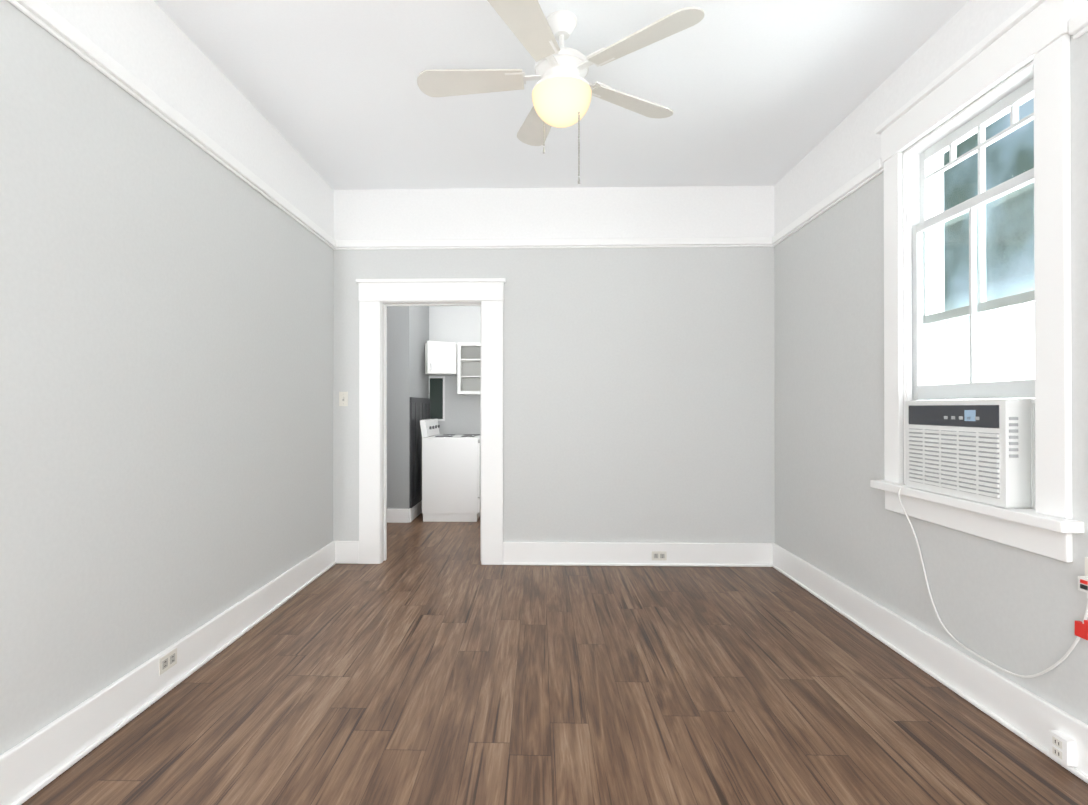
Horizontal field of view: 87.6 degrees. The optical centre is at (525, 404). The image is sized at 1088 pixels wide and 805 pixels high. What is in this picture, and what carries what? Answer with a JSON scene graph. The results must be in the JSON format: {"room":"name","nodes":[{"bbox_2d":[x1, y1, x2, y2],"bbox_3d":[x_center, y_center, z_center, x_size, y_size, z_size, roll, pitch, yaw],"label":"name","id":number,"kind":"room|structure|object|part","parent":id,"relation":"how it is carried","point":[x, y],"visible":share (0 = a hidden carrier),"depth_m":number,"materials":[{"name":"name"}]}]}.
{"room":"empty living room","nodes":[
{"label":"empty living room","id":0,"kind":"room"},
{"bbox_2d":[0,0,333,754],"bbox_3d":[-1.695,-0.243,1.759,0.150,3.000,5.900,0,0,1],"label":"wall","id":1,"kind":"structure","parent":0,"point":[166,384],"depth_m":2.35,"materials":[{"name":"paint"}]},
{"bbox_2d":[0,541,343,804],"bbox_3d":[-1.590,1.167,1.750,0.060,0.180,5.600,0,0,1],"label":"baseboard","id":2,"kind":"structure","parent":1,"relation":"attached to","point":[34,763],"depth_m":2.28,"materials":[{"name":"white paint"}]},
{"bbox_2d":[159,648,176,674],"bbox_3d":[-1.576,1.131,2.497,0.006,0.070,0.115,0,0,1],"label":"electrical outlet","id":3,"kind":"object","parent":2,"relation":"attached to","point":[167,661],"visible":1,"depth_m":2.49,"materials":[{"name":"white plastic"}]},
{"bbox_2d":[7,0,338,249],"bbox_3d":[-1.605,-1.293,1.761,0.030,0.070,5.600,0,0,1],"label":"rail","id":4,"kind":"object","parent":1,"relation":"attached to","point":[53,22],"depth_m":2.37,"materials":[{"name":"white paint"}]},
{"bbox_2d":[387,306,428,508],"bbox_3d":[-1.899,-0.220,6.715,1.290,3.000,1.100,0,0,1],"label":"wall","id":5,"kind":"structure","parent":0,"point":[407,340],"depth_m":6.15,"materials":[{"name":"paint"}]},
{"bbox_2d":[387,508,411,522],"bbox_3d":[-1.904,1.203,6.152,1.308,0.150,0.022,0,0,1],"label":"baseboard","id":6,"kind":"structure","parent":5,"relation":"attached to","point":[403,515],"depth_m":6.13,"materials":[{"name":"white paint"}]},
{"bbox_2d":[410,397,429,507],"bbox_3d":[-1.244,0.525,6.700,0.020,1.210,1.070,0,0,1],"label":"end panel","id":7,"kind":"object","parent":5,"relation":"attached to","point":[419,409],"visible":0.73,"depth_m":6.47,"materials":[{"name":"grey"}]},
{"bbox_2d":[429,306,480,434],"bbox_3d":[-0.729,-0.217,7.311,3.900,3.000,0.150,0,0,1],"label":"wall","id":8,"kind":"structure","parent":0,"point":[458,324],"depth_m":7.23,"materials":[{"name":"paint"}]},
{"bbox_2d":[412,500,421,520],"bbox_3d":[-1.246,1.205,6.687,0.026,0.150,1.050,0,0,1],"label":"baseboard","id":9,"kind":"structure","parent":8,"relation":"attached to","point":[417,509],"depth_m":6.43,"materials":[{"name":"white paint"}]},
{"bbox_2d":[429,376,444,420],"bbox_3d":[-1.146,-0.077,7.235,0.220,0.570,0.018,0,0,1],"label":"kitchen window","id":10,"kind":"structure","parent":8,"relation":"in","point":[437,395],"depth_m":7.23,"materials":[{"name":"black glass"}]},
{"bbox_2d":[425,341,456,375],"bbox_3d":[-1.043,-0.566,6.979,0.389,0.385,0.529,0,0,1],"label":"upper cabinet","id":11,"kind":"object","parent":8,"relation":"attached to","point":[440,358],"visible":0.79,"depth_m":6.83,"materials":[{"name":"white wood"}]},
{"bbox_2d":[457,343,480,394],"bbox_3d":[-0.435,-0.443,7.069,0.800,0.630,0.316,0,0,1],"label":"upper cabinet","id":12,"kind":"object","parent":8,"relation":"attached to","point":[468,368],"visible":0.42,"depth_m":7.22,"materials":[{"name":"white wood"}]},
{"bbox_2d":[333,186,774,543],"bbox_3d":[0.233,-0.230,4.586,3.860,3.000,0.150,0,0,1],"label":"wall","id":13,"kind":"structure","parent":0,"point":[638,394],"depth_m":4.50,"materials":[{"name":"paint"}]},
{"bbox_2d":[339,392,347,405],"bbox_3d":[-1.466,-0.046,4.545,0.070,0.116,0.016,0,0,1],"label":"light switch","id":14,"kind":"object","parent":13,"relation":"attached to","point":[343,398],"visible":1,"depth_m":4.55,"materials":[{"name":"white plastic"}]},
{"bbox_2d":[356,278,505,564],"bbox_3d":[-0.756,0.135,4.599,1.196,2.272,0.222,0,0,1],"label":"door frame","id":15,"kind":"structure","parent":13,"relation":"attached to","point":[377,297],"depth_m":4.52,"materials":[{"name":"white paint"}]},
{"bbox_2d":[339,237,770,249],"bbox_3d":[0.220,-1.280,4.501,3.480,0.070,0.030,0,0,1],"label":"rail","id":16,"kind":"object","parent":13,"relation":"attached to","point":[728,241],"depth_m":4.49,"materials":[{"name":"white paint"}]},
{"bbox_2d":[503,542,767,566],"bbox_3d":[0.858,1.180,4.470,2.083,0.180,0.036,0,0,1],"label":"baseboard","id":17,"kind":"structure","parent":13,"relation":"attached to","point":[514,553],"depth_m":4.47,"materials":[{"name":"white paint"}]},
{"bbox_2d":[652,551,666,559],"bbox_3d":[1.047,1.190,4.458,0.115,0.070,0.006,0,0,1],"label":"electrical outlet","id":18,"kind":"object","parent":17,"relation":"attached to","point":[659,555],"visible":1,"depth_m":4.46,"materials":[{"name":"white plastic"}]},
{"bbox_2d":[22,513,1087,804],"bbox_3d":[-0.356,1.323,3.068,4.960,0.120,8.600,0,0,1],"label":"floor","id":19,"kind":"structure","parent":0,"point":[430,663],"depth_m":2.36,"materials":[{"name":"wood"}]},
{"bbox_2d":[420,419,480,521],"bbox_3d":[-0.804,0.723,6.558,0.700,1.112,0.750,0,0,1],"label":"stove","id":20,"kind":"object","parent":19,"relation":"on","point":[451,477],"visible":0.85,"depth_m":6.18,"materials":[{"name":"white metal"}]},
{"bbox_2d":[154,0,969,189],"bbox_3d":[-0.356,-1.796,3.083,4.960,0.120,8.600,0,0,1],"label":"ceiling","id":21,"kind":"structure","parent":0,"point":[760,92],"depth_m":3.06,"materials":[{"name":"paint"}]},
{"bbox_2d":[417,0,703,183],"bbox_3d":[0.117,-1.361,2.579,1.238,0.756,1.271,0,0,1],"label":"ceiling fan","id":22,"kind":"object","parent":21,"relation":"hanging from","point":[563,91],"visible":1,"depth_m":2.50,"materials":[{"name":"white metal"}]},
{"bbox_3d":[0.159,-1.209,2.569,0.166,0.452,0.106,0,0,1],"label":"pull chain","id":23,"kind":"part","parent":22,"relation":"part of","materials":[{"name":"grey metal"}]},
{"bbox_3d":[0.161,-1.337,2.567,0.272,0.139,0.272,0,0,1],"label":"lamp shade","id":24,"kind":"part","parent":22,"relation":"part of","materials":[{"name":"white glass"}]},
{"bbox_2d":[774,0,1087,724],"bbox_3d":[1.989,-0.243,1.665,0.200,3.000,5.900,0,0,1],"label":"wall","id":25,"kind":"structure","parent":0,"point":[1015,610],"depth_m":3.11,"materials":[{"name":"paint"}]},
{"bbox_2d":[771,158,883,246],"bbox_3d":[1.926,-1.284,3.728,0.030,0.070,1.390,0,0,1],"label":"rail","id":26,"kind":"object","parent":25,"relation":"attached to","point":[877,167],"depth_m":3.54,"materials":[{"name":"white paint"}]},
{"bbox_2d":[768,543,1087,783],"bbox_3d":[1.868,1.167,1.662,0.042,0.180,5.600,0,0,1],"label":"baseboard","id":27,"kind":"structure","parent":25,"relation":"attached to","point":[1029,716],"depth_m":2.52,"materials":[{"name":"white paint"}]},
{"bbox_2d":[1048,730,1076,765],"bbox_3d":[1.857,1.188,1.962,0.036,0.084,0.070,0,0,1],"label":"electrical outlet box","id":28,"kind":"object","parent":27,"relation":"attached to","point":[1063,748],"visible":1,"depth_m":1.95,"materials":[{"name":"white paint"}]},
{"bbox_2d":[870,0,1083,562],"bbox_3d":[1.988,-0.467,2.487,0.305,2.035,1.120,0,0,1],"label":"window","id":29,"kind":"structure","parent":25,"relation":"in","point":[1020,38],"depth_m":2.38,"materials":[{"name":"white paint"}]},
{"bbox_2d":[905,398,1034,507],"bbox_3d":[2.089,0.188,2.481,0.482,0.421,0.768,0,0,1],"label":"air conditioner unit","id":30,"kind":"object","parent":29,"relation":"on","point":[981,450],"visible":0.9,"depth_m":2.33,"materials":[{"name":"white plastic"}]},
{"bbox_3d":[1.982,-0.649,2.488,0.072,1.248,0.768,0,0,1],"label":"window sash","id":31,"kind":"part","parent":29,"relation":"part of","materials":[{"name":"white wood"}]},
{"bbox_2d":[898,485,1087,677],"bbox_3d":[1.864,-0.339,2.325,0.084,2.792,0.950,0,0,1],"label":"cord","id":32,"kind":"object","parent":25,"relation":"attached to","point":[1081,629],"visible":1,"depth_m":2.01,"materials":[{"name":"white plastic"}]},
{"bbox_2d":[1068,6,1087,38],"bbox_3d":[1.843,-1.299,0.429,0.030,0.070,3.050,0,0,1],"label":"rail","id":33,"kind":"object","parent":25,"relation":"attached to","point":[1078,24],"depth_m":1.92,"materials":[{"name":"white paint"}]},
{"label":"outside","id":34,"kind":"structure","parent":0,"visible":0},
{"bbox_2d":[944,97,1034,399],"bbox_3d":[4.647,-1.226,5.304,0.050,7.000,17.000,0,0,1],"label":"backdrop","id":35,"kind":"structure","parent":34,"point":[1005,313],"depth_m":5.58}
]}

